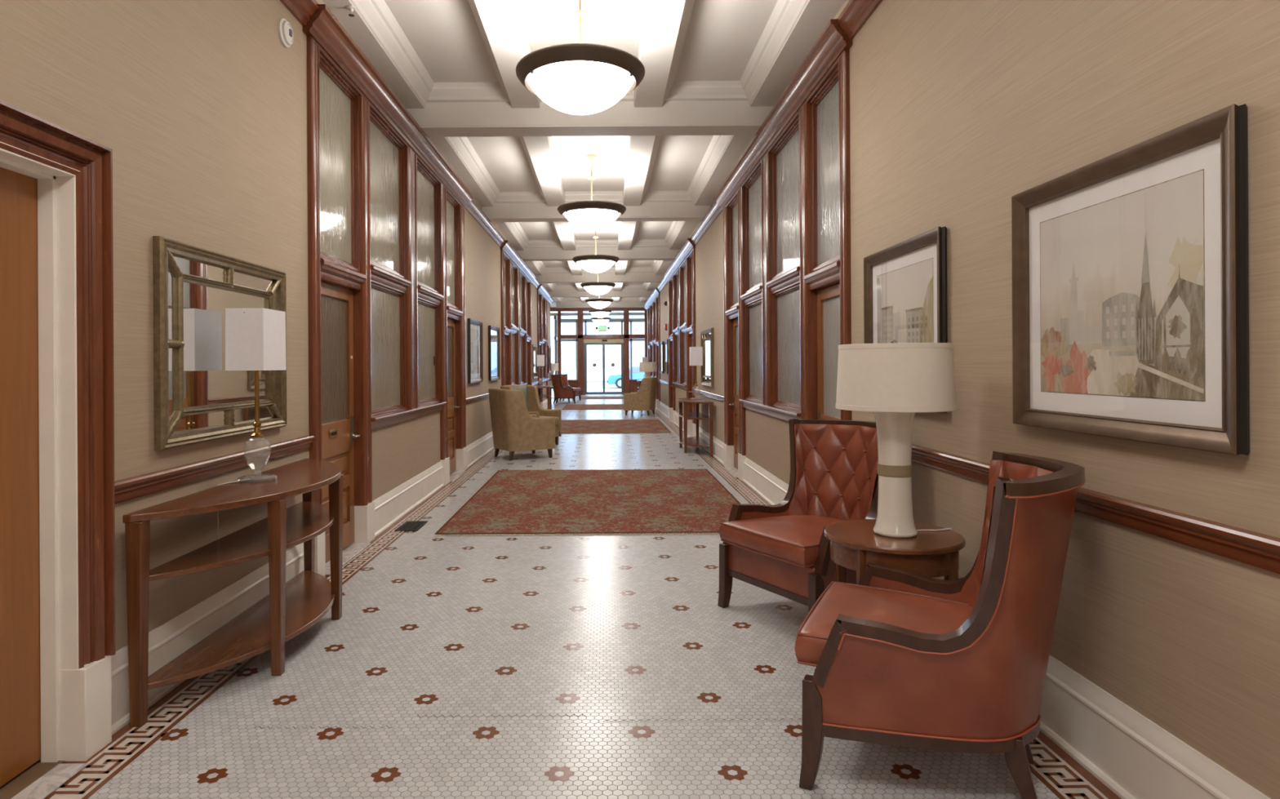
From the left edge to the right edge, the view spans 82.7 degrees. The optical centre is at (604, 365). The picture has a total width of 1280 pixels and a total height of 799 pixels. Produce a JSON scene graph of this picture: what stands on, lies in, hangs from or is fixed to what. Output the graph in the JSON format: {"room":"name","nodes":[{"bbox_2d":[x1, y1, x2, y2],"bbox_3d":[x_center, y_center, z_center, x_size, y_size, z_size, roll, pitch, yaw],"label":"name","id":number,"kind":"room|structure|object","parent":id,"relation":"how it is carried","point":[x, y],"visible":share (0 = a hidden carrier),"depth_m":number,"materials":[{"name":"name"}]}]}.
{"room":"hotel lobby corridor","nodes":[
{"label":"hotel lobby corridor","id":0,"kind":"room"},
{"bbox_2d":[0,0,551,652],"bbox_3d":[-2.284,-0.661,13.600,0.840,4.050,39.200,0,0,0],"label":"wall","id":1,"kind":"structure","parent":0,"point":[200,106],"depth_m":3.26,"materials":[{"name":"paper"}]},
{"bbox_2d":[0,100,115,798],"bbox_3d":[-1.915,0.291,1.950,0.287,2.140,1.350,0,0,0],"label":"door","id":2,"kind":"structure","parent":1,"relation":"in","point":[57,517],"depth_m":2.48,"materials":[{"name":"brown wood"}]},
{"bbox_2d":[152,235,286,450],"bbox_3d":[-1.843,-0.091,3.580,0.046,0.884,1.170,0,0,0],"label":"wall mirror","id":3,"kind":"object","parent":1,"relation":"attached to","point":[196,400],"visible":0.86,"depth_m":3.35,"materials":[{"name":"silver metal"}]},
{"bbox_2d":[277,17,293,47],"bbox_3d":[-1.850,-1.939,4.240,0.044,0.156,0.156,0,0,0],"label":"smoke detector","id":4,"kind":"object","parent":1,"relation":"attached to","point":[286,33],"visible":1,"depth_m":4.20,"materials":[{"name":"white plastic"}]},
{"bbox_2d":[111,399,547,735],"bbox_3d":[-1.873,1.215,9.540,0.140,0.292,31.080,0,0,0],"label":"baseboard","id":5,"kind":"structure","parent":1,"relation":"attached to","point":[168,641],"depth_m":3.73,"materials":[{"name":"beige paint"}]},
{"bbox_2d":[302,4,473,506],"bbox_3d":[-1.833,-0.584,7.058,0.222,3.310,5.105,0,0,0],"label":"woodwork","id":6,"kind":"structure","parent":1,"relation":"attached to","point":[326,35],"depth_m":5.62,"materials":[{"name":"brown wood"}]},
{"bbox_2d":[114,279,551,504],"bbox_3d":[-1.884,-0.082,9.540,0.119,1.210,31.080,0,0,0],"label":"chair rail","id":7,"kind":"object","parent":6,"relation":"attached to","point":[388,304],"depth_m":6.01,"materials":[{"name":"brown wood"}]},
{"bbox_2d":[319,52,359,271],"bbox_3d":[-1.906,-1.379,5.103,0.091,1.346,0.841,0,0,0],"label":"window","id":8,"kind":"structure","parent":6,"relation":"attached to","point":[340,178],"depth_m":5.22,"materials":[{"name":"grey glass"}]},
{"bbox_2d":[320,280,359,562],"bbox_3d":[-1.904,0.391,5.103,0.144,1.940,0.855,0,0,0],"label":"door","id":9,"kind":"structure","parent":6,"relation":"attached to","point":[338,435],"depth_m":5.25,"materials":[{"name":"brown wood"}]},
{"bbox_2d":[369,107,406,279],"bbox_3d":[-1.906,-1.426,6.247,0.091,1.251,1.111,0,0,0],"label":"window","id":10,"kind":"structure","parent":6,"relation":"attached to","point":[387,151],"depth_m":6.37,"materials":[{"name":"grey glass"}]},
{"bbox_2d":[417,160,439,293],"bbox_3d":[-1.906,-1.426,7.670,0.091,1.251,1.066,0,0,0],"label":"window","id":11,"kind":"structure","parent":6,"relation":"attached to","point":[428,188],"depth_m":7.86,"materials":[{"name":"grey glass"}]},
{"bbox_2d":[417,296,440,406],"bbox_3d":[-1.898,-0.136,7.670,0.091,1.101,1.066,0,0,0],"label":"window","id":12,"kind":"structure","parent":6,"relation":"attached to","point":[428,312],"depth_m":7.86,"materials":[{"name":"grey glass"}]},
{"bbox_2d":[446,191,459,309],"bbox_3d":[-1.906,-1.379,8.865,0.091,1.346,0.836,0,0,0],"label":"window","id":13,"kind":"structure","parent":6,"relation":"attached to","point":[452,206],"depth_m":9.12,"materials":[{"name":"grey glass"}]},
{"bbox_2d":[447,318,460,474],"bbox_3d":[-1.904,0.391,8.865,0.144,1.940,0.850,0,0,0],"label":"door","id":14,"kind":"structure","parent":6,"relation":"attached to","point":[451,406],"depth_m":9.10,"materials":[{"name":"brown wood"}]},
{"bbox_2d":[280,0,553,304],"bbox_3d":[-1.833,-2.171,9.510,0.120,0.135,31.020,0,0,0],"label":"crown molding","id":15,"kind":"structure","parent":1,"relation":"attached to","point":[302,10],"depth_m":9.85,"materials":[{"name":"brown wood"}]},
{"bbox_2d":[467,318,483,383],"bbox_3d":[-1.838,-0.195,10.350,0.042,0.886,1.000,0,0,0],"label":"framed print","id":16,"kind":"object","parent":1,"relation":"attached to","point":[475,344],"visible":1,"depth_m":10.36,"materials":[{"name":"grey paper"}]},
{"bbox_2d":[488,325,500,380],"bbox_3d":[-1.838,-0.195,12.120,0.042,0.886,1.000,0,0,0],"label":"framed print","id":17,"kind":"object","parent":1,"relation":"attached to","point":[494,356],"visible":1,"depth_m":12.11,"materials":[{"name":"white glass"}]},
{"bbox_2d":[500,240,535,386],"bbox_3d":[-1.833,-0.584,15.650,0.222,3.310,5.280,0,0,0],"label":"woodwork","id":18,"kind":"structure","parent":1,"relation":"attached to","point":[507,249],"depth_m":14.75,"materials":[{"name":"brown wood"}]},
{"bbox_2d":[503,254,508,328],"bbox_3d":[-1.906,-1.379,13.665,0.091,1.346,0.836,0,0,0],"label":"window","id":19,"kind":"structure","parent":18,"relation":"attached to","point":[505,259],"depth_m":14.03,"materials":[{"name":"grey glass"}]},
{"bbox_2d":[511,262,516,327],"bbox_3d":[-1.906,-1.426,14.850,0.091,1.251,1.146,0,0,0],"label":"window","id":20,"kind":"structure","parent":18,"relation":"attached to","point":[513,270],"depth_m":15.29,"materials":[{"name":"grey glass"}]},
{"bbox_2d":[511,331,517,385],"bbox_3d":[-1.898,-0.136,14.850,0.091,1.101,1.146,0,0,0],"label":"window","id":21,"kind":"structure","parent":18,"relation":"attached to","point":[514,335],"depth_m":15.35,"materials":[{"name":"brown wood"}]},
{"bbox_2d":[520,272,524,330],"bbox_3d":[-1.906,-1.426,16.300,0.091,1.251,1.086,0,0,0],"label":"window","id":22,"kind":"structure","parent":18,"relation":"attached to","point":[522,277],"depth_m":16.79,"materials":[{"name":"grey glass"}]},
{"bbox_2d":[520,333,524,383],"bbox_3d":[-1.898,-0.136,16.300,0.091,1.101,1.086,0,0,0],"label":"window","id":23,"kind":"structure","parent":18,"relation":"attached to","point":[522,337],"depth_m":16.79,"materials":[{"name":"brown wood"}]},
{"bbox_2d":[526,280,529,336],"bbox_3d":[-1.906,-1.379,17.520,0.091,1.346,0.926,0,0,0],"label":"window","id":24,"kind":"structure","parent":18,"relation":"attached to","point":[527,282],"depth_m":17.93,"materials":[{"name":"grey glass"}]},
{"bbox_2d":[532,344,537,378],"bbox_3d":[-1.843,-0.094,19.200,0.046,0.884,1.170,0,0,0],"label":"wall mirror","id":25,"kind":"object","parent":1,"relation":"attached to","point":[535,348],"visible":0.97,"depth_m":19.18,"materials":[{"name":"silver metal"}]},
{"bbox_2d":[537,284,551,401],"bbox_3d":[-1.833,-0.584,21.690,0.222,3.310,3.240,0,0,0],"label":"woodwork","id":26,"kind":"structure","parent":1,"relation":"attached to","point":[541,290],"depth_m":21.29,"materials":[{"name":"brown wood"}]},
{"bbox_2d":[547,346,551,373],"bbox_3d":[-1.838,-0.195,24.200,0.042,0.886,1.000,0,0,0],"label":"framed print","id":27,"kind":"object","parent":1,"relation":"attached to","point":[548,347],"visible":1,"depth_m":24.08,"materials":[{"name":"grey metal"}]},
{"bbox_2d":[44,394,1120,798],"bbox_3d":[-0.167,1.410,13.525,5.150,0.121,39.450,0,0,0],"label":"floor","id":28,"kind":"structure","parent":0,"point":[516,667],"depth_m":2.97,"materials":[{"name":"white tile"}]},
{"bbox_2d":[10,763,87,798],"bbox_3d":[-1.802,1.355,1.942,0.100,0.012,1.045,0,0,0],"label":"threshold","id":29,"kind":"object","parent":28,"relation":"on","point":[43,787],"visible":1,"depth_m":2.35,"materials":[{"name":"white stone"}]},
{"bbox_2d":[122,458,343,727],"bbox_3d":[-1.575,0.960,3.545,0.450,0.800,1.660,0,0,0],"label":"console table","id":30,"kind":"object","parent":28,"relation":"on","point":[291,607],"visible":1,"depth_m":3.17,"materials":[{"name":"brown wood"}]},
{"bbox_2d":[147,570,334,689],"bbox_3d":[-1.586,1.230,3.545,0.405,0.024,1.560,0,0,0],"label":"shelf","id":31,"kind":"object","parent":30,"relation":"attached to","point":[309,596],"depth_m":3.30,"materials":[{"name":"brown wood"}]},
{"bbox_2d":[149,501,334,581],"bbox_3d":[-1.589,0.816,3.545,0.405,0.023,1.560,0,0,0],"label":"shelf","id":32,"kind":"object","parent":30,"relation":"attached to","point":[305,520],"depth_m":3.26,"materials":[{"name":"brown wood"}]},
{"bbox_2d":[217,307,286,538],"bbox_3d":[-1.707,0.271,3.525,0.216,1.078,0.254,0,0,0],"label":"table lamp","id":33,"kind":"object","parent":30,"relation":"on","point":[255,337],"visible":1,"depth_m":3.41,"materials":[{"name":"white fabric"}]},
{"bbox_2d":[325,542,371,575],"bbox_3d":[-1.841,1.355,5.103,0.142,0.012,0.823,0,0,0],"label":"threshold","id":34,"kind":"object","parent":28,"relation":"on","point":[353,550],"visible":0.67,"depth_m":5.22,"materials":[{"name":"white stone"}]},
{"bbox_2d":[394,520,428,531],"bbox_3d":[-1.627,1.356,6.130,0.190,0.005,0.360,0,0,0],"label":"floor vent","id":35,"kind":"object","parent":28,"relation":"in","point":[409,526],"visible":1,"depth_m":6.12,"materials":[{"name":"black metal"}]},
{"bbox_2d":[449,471,466,482],"bbox_3d":[-1.841,1.355,8.865,0.142,0.012,0.818,0,0,0],"label":"threshold","id":36,"kind":"object","parent":28,"relation":"on","point":[455,474],"visible":0.71,"depth_m":8.90,"materials":[{"name":"white stone"}]},
{"bbox_2d":[488,388,555,460],"bbox_3d":[-1.236,0.846,10.734,0.831,1.022,0.771,0,0,-30],"label":"chair","id":37,"kind":"object","parent":28,"relation":"on","point":[513,429],"visible":1,"depth_m":10.40,"materials":[{"name":"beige fabric"}]},
{"bbox_2d":[500,385,560,444],"bbox_3d":[-1.256,0.847,12.276,0.831,1.022,0.771,0,0,30],"label":"chair","id":38,"kind":"object","parent":28,"relation":"on","point":[531,393],"visible":0.27,"depth_m":12.52,"materials":[{"name":"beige fabric"}]},
{"bbox_2d":[511,386,528,410],"bbox_3d":[-1.504,0.643,12.419,0.092,0.553,0.583,0,0,30],"label":"cushion","id":39,"kind":"object","parent":38,"relation":"on","point":[524,388],"depth_m":12.60,"materials":[{"name":"beige fabric"}]},
{"bbox_2d":[539,416,559,425],"bbox_3d":[-1.188,0.939,12.238,0.675,0.153,0.555,0,0,30],"label":"seat cushion","id":40,"kind":"object","parent":38,"relation":"on","point":[557,418],"depth_m":12.26,"materials":[{"name":"beige fabric"}]},
{"bbox_2d":[536,385,552,409],"bbox_3d":[-1.591,0.960,19.200,0.450,0.800,1.660,0,0,0],"label":"console table","id":41,"kind":"object","parent":28,"relation":"on","point":[548,396],"visible":0.52,"depth_m":19.32,"materials":[{"name":"brown wood"}]},
{"bbox_2d":[537,355,544,386],"bbox_3d":[-1.689,0.146,19.200,0.179,0.828,0.243,0,0,0],"label":"table lamp","id":42,"kind":"object","parent":41,"relation":"on","point":[540,358],"visible":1,"depth_m":19.08,"materials":[{"name":"white fabric"}]},
{"bbox_2d":[551,374,575,404],"bbox_3d":[-1.522,0.847,25.950,0.850,1.025,0.804,0,0,-20],"label":"tufted armchair","id":43,"kind":"object","parent":28,"relation":"on","point":[559,392],"visible":0.98,"depth_m":25.68,"materials":[{"name":"leather"}]},
{"bbox_2d":[557,373,581,401],"bbox_3d":[-1.402,0.846,27.750,0.850,1.025,0.804,0,0,20],"label":"tufted armchair","id":44,"kind":"object","parent":28,"relation":"on","point":[564,381],"visible":0.56,"depth_m":27.93,"materials":[{"name":"leather"}]},
{"bbox_2d":[434,469,740,536],"bbox_3d":[-0.024,1.343,7.555,2.671,0.011,3.620,0,0,0],"label":"area rug","id":45,"kind":"object","parent":28,"relation":"on","point":[584,502],"visible":0.94,"depth_m":6.99,"materials":[{"name":"fabric"}]},
{"bbox_2d":[562,404,623,409],"bbox_3d":[0.002,1.343,23.500,2.594,0.011,3.010,0,0,0],"label":"area rug","id":46,"kind":"object","parent":28,"relation":"on","point":[569,406],"visible":0.71,"depth_m":23.36,"materials":[{"name":"carpet"}]},
{"bbox_2d":[550,312,644,395],"bbox_3d":[-0.053,-0.465,34.375,4.900,3.870,2.550,0,0,0],"label":"woodwork","id":47,"kind":"structure","parent":28,"relation":"on","point":[565,317],"depth_m":35.34,"materials":[{"name":"brown wood"}]},
{"bbox_2d":[550,307,646,395],"bbox_3d":[-0.179,-0.674,33.000,4.650,4.050,0.180,0,0,0],"label":"woodwork","id":48,"kind":"structure","parent":28,"relation":"on","point":[629,385],"depth_m":32.91,"materials":[{"name":"brown wood"}]},
{"bbox_2d":[583,338,623,395],"bbox_3d":[-0.045,0.070,33.030,1.830,2.560,0.180,0,0,0],"label":"door","id":49,"kind":"structure","parent":48,"relation":"attached to","point":[603,342],"depth_m":33.03,"materials":[{"name":"beige paint"}]},
{"bbox_2d":[581,395,623,399],"bbox_3d":[-0.042,1.343,30.025,1.907,0.011,2.460,0,0,0],"label":"area rug","id":50,"kind":"object","parent":28,"relation":"on","point":[620,397],"visible":0.91,"depth_m":29.77,"materials":[{"name":"carpet"}]},
{"bbox_2d":[560,419,671,434],"bbox_3d":[-0.002,1.343,16.095,2.647,0.011,3.600,0,0,0],"label":"area rug","id":51,"kind":"object","parent":28,"relation":"on","point":[567,426],"visible":0.84,"depth_m":15.80,"materials":[{"name":"carpet"}]},
{"bbox_2d":[623,377,657,415],"bbox_3d":[0.987,0.833,19.676,0.831,1.022,0.771,0,0,18],"label":"chair","id":52,"kind":"object","parent":28,"relation":"on","point":[645,398],"visible":1,"depth_m":19.33,"materials":[{"name":"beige fabric"}]},
{"bbox_2d":[676,397,713,457],"bbox_3d":[1.373,0.942,11.460,0.450,0.800,1.660,0,0,0],"label":"console table","id":53,"kind":"object","parent":28,"relation":"on","point":[697,442],"visible":0.99,"depth_m":11.09,"materials":[{"name":"brown wood"}]},
{"bbox_2d":[679,412,709,420],"bbox_3d":[1.384,0.798,11.460,0.405,0.023,1.560,0,0,0],"label":"shelf","id":54,"kind":"object","parent":53,"relation":"attached to","point":[695,415],"depth_m":11.11,"materials":[{"name":"brown wood"}]},
{"bbox_2d":[679,436,709,448],"bbox_3d":[1.387,1.212,11.460,0.405,0.024,1.560,0,0,0],"label":"shelf","id":55,"kind":"object","parent":53,"relation":"attached to","point":[697,442],"depth_m":11.24,"materials":[{"name":"brown wood"}]},
{"bbox_2d":[689,346,702,399],"bbox_3d":[1.441,0.127,11.460,0.179,0.828,0.243,0,0,0],"label":"table lamp","id":56,"kind":"object","parent":53,"relation":"on","point":[695,353],"visible":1,"depth_m":11.34,"materials":[{"name":"white fabric"}]},
{"bbox_2d":[717,418,878,613],"bbox_3d":[1.145,0.831,3.945,0.850,1.025,0.804,0,0,-30],"label":"tufted armchair","id":57,"kind":"object","parent":28,"relation":"on","point":[783,548],"visible":0.65,"depth_m":4.01,"materials":[{"name":"leather"}]},
{"bbox_2d":[719,515,844,566],"bbox_3d":[1.072,0.907,3.899,0.666,0.130,0.641,0,0,-30],"label":"seat cushion","id":58,"kind":"object","parent":57,"relation":"on","point":[797,540],"depth_m":3.76,"materials":[{"name":"leather"}]},
{"bbox_2d":[824,519,965,584],"bbox_3d":[1.263,1.039,3.185,0.574,0.607,0.574,0,0,0],"label":"side table","id":59,"kind":"object","parent":28,"relation":"on","point":[854,544],"visible":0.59,"depth_m":3.01,"materials":[{"name":"brown wood"}]},
{"bbox_2d":[835,339,956,537],"bbox_3d":[1.264,0.312,3.168,0.489,0.846,0.489,0,0,38],"label":"table lamp","id":60,"kind":"object","parent":59,"relation":"on","point":[895,381],"visible":1,"depth_m":3.03,"materials":[{"name":"white ceramic"}]},
{"bbox_2d":[794,451,1085,798],"bbox_3d":[1.127,0.831,2.453,0.850,1.025,0.804,0,0,27],"label":"tufted armchair","id":61,"kind":"object","parent":28,"relation":"on","point":[900,657],"visible":1,"depth_m":2.20,"materials":[{"name":"leather"}]},
{"bbox_2d":[794,582,973,664],"bbox_3d":[1.051,0.907,2.495,0.666,0.130,0.641,0,0,27],"label":"seat cushion","id":62,"kind":"object","parent":61,"relation":"on","point":[920,607],"depth_m":2.49,"materials":[{"name":"leather"}]},
{"bbox_3d":[1.246,1.039,21.000,0.574,0.607,0.574,0,0,0],"label":"side table","id":63,"kind":"object","parent":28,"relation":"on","visible":0},
{"bbox_2d":[639,361,656,377],"bbox_3d":[1.242,0.313,21.000,0.489,0.846,0.489,0,0,0],"label":"table lamp","id":64,"kind":"object","parent":63,"relation":"on","point":[647,367],"visible":0.7,"depth_m":20.81,"materials":[{"name":"fabric"}]},
{"bbox_2d":[322,0,845,307],"bbox_3d":[-0.190,-2.534,13.543,4.650,0.570,39.115,0,0,0],"label":"ceiling","id":65,"kind":"structure","parent":0,"point":[715,70],"depth_m":6.86,"materials":[{"name":"paint"}]},
{"bbox_2d":[515,0,644,115],"bbox_3d":[-0.163,-2.165,4.870,0.864,0.928,0.864,0,0,0],"label":"pendant light","id":66,"kind":"object","parent":65,"relation":"hanging from","point":[580,78],"visible":1,"depth_m":4.64,"materials":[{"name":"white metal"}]},
{"bbox_2d":[557,154,626,230],"bbox_3d":[-0.163,-2.165,9.120,0.864,0.928,0.864,0,0,0],"label":"pendant light","id":67,"kind":"object","parent":65,"relation":"hanging from","point":[591,215],"visible":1,"depth_m":8.89,"materials":[{"name":"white glass"}]},
{"bbox_2d":[572,230,619,272],"bbox_3d":[-0.163,-2.165,13.370,0.864,0.928,0.864,0,0,0],"label":"pendant light","id":68,"kind":"object","parent":65,"relation":"hanging from","point":[595,263],"visible":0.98,"depth_m":13.12,"materials":[{"name":"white glass"}]},
{"bbox_2d":[580,272,615,295],"bbox_3d":[-0.163,-2.165,17.620,0.864,0.928,0.864,0,0,0],"label":"pendant light","id":69,"kind":"object","parent":65,"relation":"hanging from","point":[597,288],"visible":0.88,"depth_m":17.36,"materials":[{"name":"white glass"}]},
{"bbox_2d":[585,298,613,308],"bbox_3d":[-0.163,-2.165,21.870,0.864,0.928,0.864,0,0,0],"label":"pendant light","id":70,"kind":"object","parent":65,"relation":"hanging from","point":[595,303],"visible":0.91,"depth_m":21.61,"materials":[{"name":"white glass"}]},
{"bbox_2d":[588,309,612,317],"bbox_3d":[-0.163,-2.165,26.120,0.864,0.928,0.864,0,0,0],"label":"pendant light","id":71,"kind":"object","parent":65,"relation":"hanging from","point":[596,313],"visible":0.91,"depth_m":25.85,"materials":[{"name":"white glass"}]},
{"bbox_2d":[590,308,610,324],"bbox_3d":[-0.163,-2.165,30.370,0.864,0.928,0.864,0,0,0],"label":"pendant light","id":72,"kind":"object","parent":65,"relation":"hanging from","point":[600,321],"visible":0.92,"depth_m":30.11,"materials":[{"name":"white glass"}]},
{"bbox_2d":[646,0,1279,798],"bbox_3d":[1.986,-0.687,13.600,0.720,4.050,39.200,0,0,0],"label":"wall","id":73,"kind":"structure","parent":0,"point":[959,108],"depth_m":2.44,"materials":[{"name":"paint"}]},
{"bbox_2d":[644,287,660,400],"bbox_3d":[1.595,-0.605,24.070,0.222,3.310,5.780,0,0,0],"label":"woodwork","id":74,"kind":"structure","parent":73,"relation":"attached to","point":[655,293],"depth_m":22.53,"materials":[{"name":"brown wood"}]},
{"bbox_2d":[659,341,663,373],"bbox_3d":[1.606,-0.216,20.500,0.042,0.886,1.000,0,0,0],"label":"framed print","id":75,"kind":"object","parent":73,"relation":"attached to","point":[661,344],"visible":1,"depth_m":20.54,"materials":[{"name":"white glass"}]},
{"bbox_2d":[663,339,668,373],"bbox_3d":[1.606,-0.216,18.980,0.042,0.886,1.000,0,0,0],"label":"framed print","id":76,"kind":"object","parent":73,"relation":"attached to","point":[666,341],"visible":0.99,"depth_m":18.94,"materials":[{"name":"white glass"}]},
{"bbox_2d":[663,238,696,423],"bbox_3d":[1.595,-0.605,15.565,0.222,3.310,5.290,0,0,0],"label":"woodwork","id":77,"kind":"structure","parent":73,"relation":"attached to","point":[688,247],"depth_m":14.94,"materials":[{"name":"brown wood"}]},
{"bbox_2d":[670,279,672,335],"bbox_3d":[1.659,-1.400,17.450,0.091,1.346,0.906,0,0,0],"label":"window","id":78,"kind":"structure","parent":77,"relation":"attached to","point":[671,281],"depth_m":17.86,"materials":[{"name":"grey glass"}]},
{"bbox_2d":[674,271,678,328],"bbox_3d":[1.659,-1.448,16.230,0.091,1.251,1.106,0,0,0],"label":"window","id":79,"kind":"structure","parent":77,"relation":"attached to","point":[676,276],"depth_m":16.73,"materials":[{"name":"grey glass"}]},
{"bbox_2d":[675,333,678,382],"bbox_3d":[1.667,-0.158,16.230,0.091,1.101,1.106,0,0,0],"label":"window","id":80,"kind":"structure","parent":77,"relation":"attached to","point":[676,335],"depth_m":16.73,"materials":[{"name":"grey glass"}]},
{"bbox_2d":[680,261,685,325],"bbox_3d":[1.659,-1.448,14.770,0.091,1.251,1.146,0,0,0],"label":"window","id":81,"kind":"structure","parent":77,"relation":"attached to","point":[683,267],"depth_m":15.29,"materials":[{"name":"grey glass"}]},
{"bbox_2d":[681,329,686,384],"bbox_3d":[1.667,-0.158,14.770,0.091,1.101,1.146,0,0,0],"label":"window","id":82,"kind":"structure","parent":77,"relation":"attached to","point":[683,333],"depth_m":15.24,"materials":[{"name":"grey glass"}]},
{"bbox_2d":[688,253,692,327],"bbox_3d":[1.659,-1.400,13.565,0.091,1.346,0.836,0,0,0],"label":"window","id":83,"kind":"structure","parent":77,"relation":"attached to","point":[690,258],"depth_m":13.94,"materials":[{"name":"grey glass"}]},
{"bbox_2d":[700,328,714,386],"bbox_3d":[1.611,-0.115,11.420,0.046,0.884,1.170,0,0,0],"label":"wall mirror","id":84,"kind":"object","parent":73,"relation":"attached to","point":[707,335],"visible":0.95,"depth_m":11.38,"materials":[{"name":"silver metal"}]},
{"bbox_2d":[644,0,882,309],"bbox_3d":[1.577,-2.192,10.970,0.120,0.135,33.940,0,0,0],"label":"crown molding","id":85,"kind":"structure","parent":73,"relation":"attached to","point":[855,15],"depth_m":4.65,"materials":[{"name":"brown wood"}]},
{"bbox_2d":[714,18,852,455],"bbox_3d":[1.595,-0.605,7.260,0.222,3.310,5.040,0,0,0],"label":"woodwork","id":86,"kind":"structure","parent":73,"relation":"attached to","point":[831,49],"depth_m":5.89,"materials":[{"name":"brown wood"}]},
{"bbox_2d":[728,194,738,308],"bbox_3d":[1.659,-1.400,9.060,0.091,1.346,0.826,0,0,0],"label":"window","id":87,"kind":"structure","parent":86,"relation":"attached to","point":[733,206],"depth_m":9.38,"materials":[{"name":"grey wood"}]},
{"bbox_2d":[728,318,739,469],"bbox_3d":[1.678,0.370,9.060,0.144,1.940,0.840,0,0,0],"label":"door","id":88,"kind":"structure","parent":86,"relation":"attached to","point":[735,404],"depth_m":9.34,"materials":[{"name":"brown wood"}]},
{"bbox_2d":[743,164,761,293],"bbox_3d":[1.659,-1.448,7.895,0.091,1.251,1.056,0,0,0],"label":"window","id":89,"kind":"structure","parent":86,"relation":"attached to","point":[753,188],"depth_m":8.13,"materials":[{"name":"grey glass"}]},
{"bbox_2d":[744,297,762,403],"bbox_3d":[1.667,-0.158,7.895,0.091,1.101,1.056,0,0,0],"label":"window","id":90,"kind":"structure","parent":86,"relation":"attached to","point":[753,309],"depth_m":8.13,"materials":[{"name":"grey glass"}]},
{"bbox_2d":[769,116,799,279],"bbox_3d":[1.659,-1.448,6.505,0.091,1.251,1.136,0,0,0],"label":"window","id":91,"kind":"structure","parent":86,"relation":"attached to","point":[784,156],"depth_m":6.66,"materials":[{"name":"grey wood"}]},
{"bbox_2d":[808,65,839,272],"bbox_3d":[1.659,-1.400,5.325,0.091,1.346,0.816,0,0,0],"label":"window","id":92,"kind":"structure","parent":86,"relation":"attached to","point":[824,111],"depth_m":5.48,"materials":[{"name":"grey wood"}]},
{"bbox_2d":[817,283,840,419],"bbox_3d":[1.678,0.370,5.325,0.144,1.940,0.830,0,0,0],"label":"door","id":93,"kind":"structure","parent":86,"relation":"attached to","point":[828,298],"depth_m":5.50,"materials":[{"name":"brown wood"}]},
{"bbox_2d":[659,280,1279,574],"bbox_3d":[1.653,-0.103,11.000,0.119,1.210,34.000,0,0,0],"label":"chair rail","id":94,"kind":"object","parent":86,"relation":"attached to","point":[785,301],"depth_m":2.37,"materials":[{"name":"brown wood"}]},
{"bbox_2d":[863,226,947,413],"bbox_3d":[1.606,-0.216,3.945,0.042,0.886,1.000,0,0,0],"label":"framed print","id":95,"kind":"object","parent":73,"relation":"attached to","point":[905,299],"visible":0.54,"depth_m":3.86,"materials":[{"name":"white paper"}]},
{"bbox_2d":[655,399,1271,798],"bbox_3d":[1.657,1.194,11.000,0.140,0.292,34.000,0,0,0],"label":"baseboard","id":96,"kind":"structure","parent":73,"relation":"attached to","point":[1131,755],"depth_m":2.31,"materials":[{"name":"beige paint"}]},
{"bbox_2d":[1011,103,1249,455],"bbox_3d":[1.606,-0.216,2.330,0.042,0.886,1.000,0,0,0],"label":"framed print","id":97,"kind":"object","parent":73,"relation":"attached to","point":[1131,292],"visible":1,"depth_m":2.18,"materials":[{"name":"beige paper"}]},
{"label":"outside","id":98,"kind":"structure","parent":0,"visible":0},
{"bbox_2d":[551,388,621,394],"bbox_3d":[0.009,1.510,38.830,60.000,0.280,6.340,0,0,0],"label":"sidewalk","id":99,"kind":"structure","parent":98,"point":[606,389],"depth_m":39.35,"materials":[{"name":"white concrete"}]},
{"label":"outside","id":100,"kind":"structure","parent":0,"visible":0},
{"bbox_2d":[586,381,618,389],"bbox_3d":[0.010,1.610,57.500,120.000,0.280,31.000,0,0,0],"label":"street","id":101,"kind":"structure","parent":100,"point":[590,384],"depth_m":52.29,"materials":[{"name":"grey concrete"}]},
{"bbox_2d":[550,311,644,381],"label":"glass entrance doors","id":102,"kind":"structure","parent":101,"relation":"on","point":[594,353],"depth_m":67.01,"materials":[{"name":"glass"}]},
{"bbox_2d":[606,365,644,388],"bbox_3d":[2.320,0.736,46.500,4.350,1.440,1.820,0,0,0],"label":"parked car","id":103,"kind":"object","parent":101,"relation":"on","point":[615,380],"visible":0.37,"depth_m":45.65,"materials":[{"name":"blue paint"}]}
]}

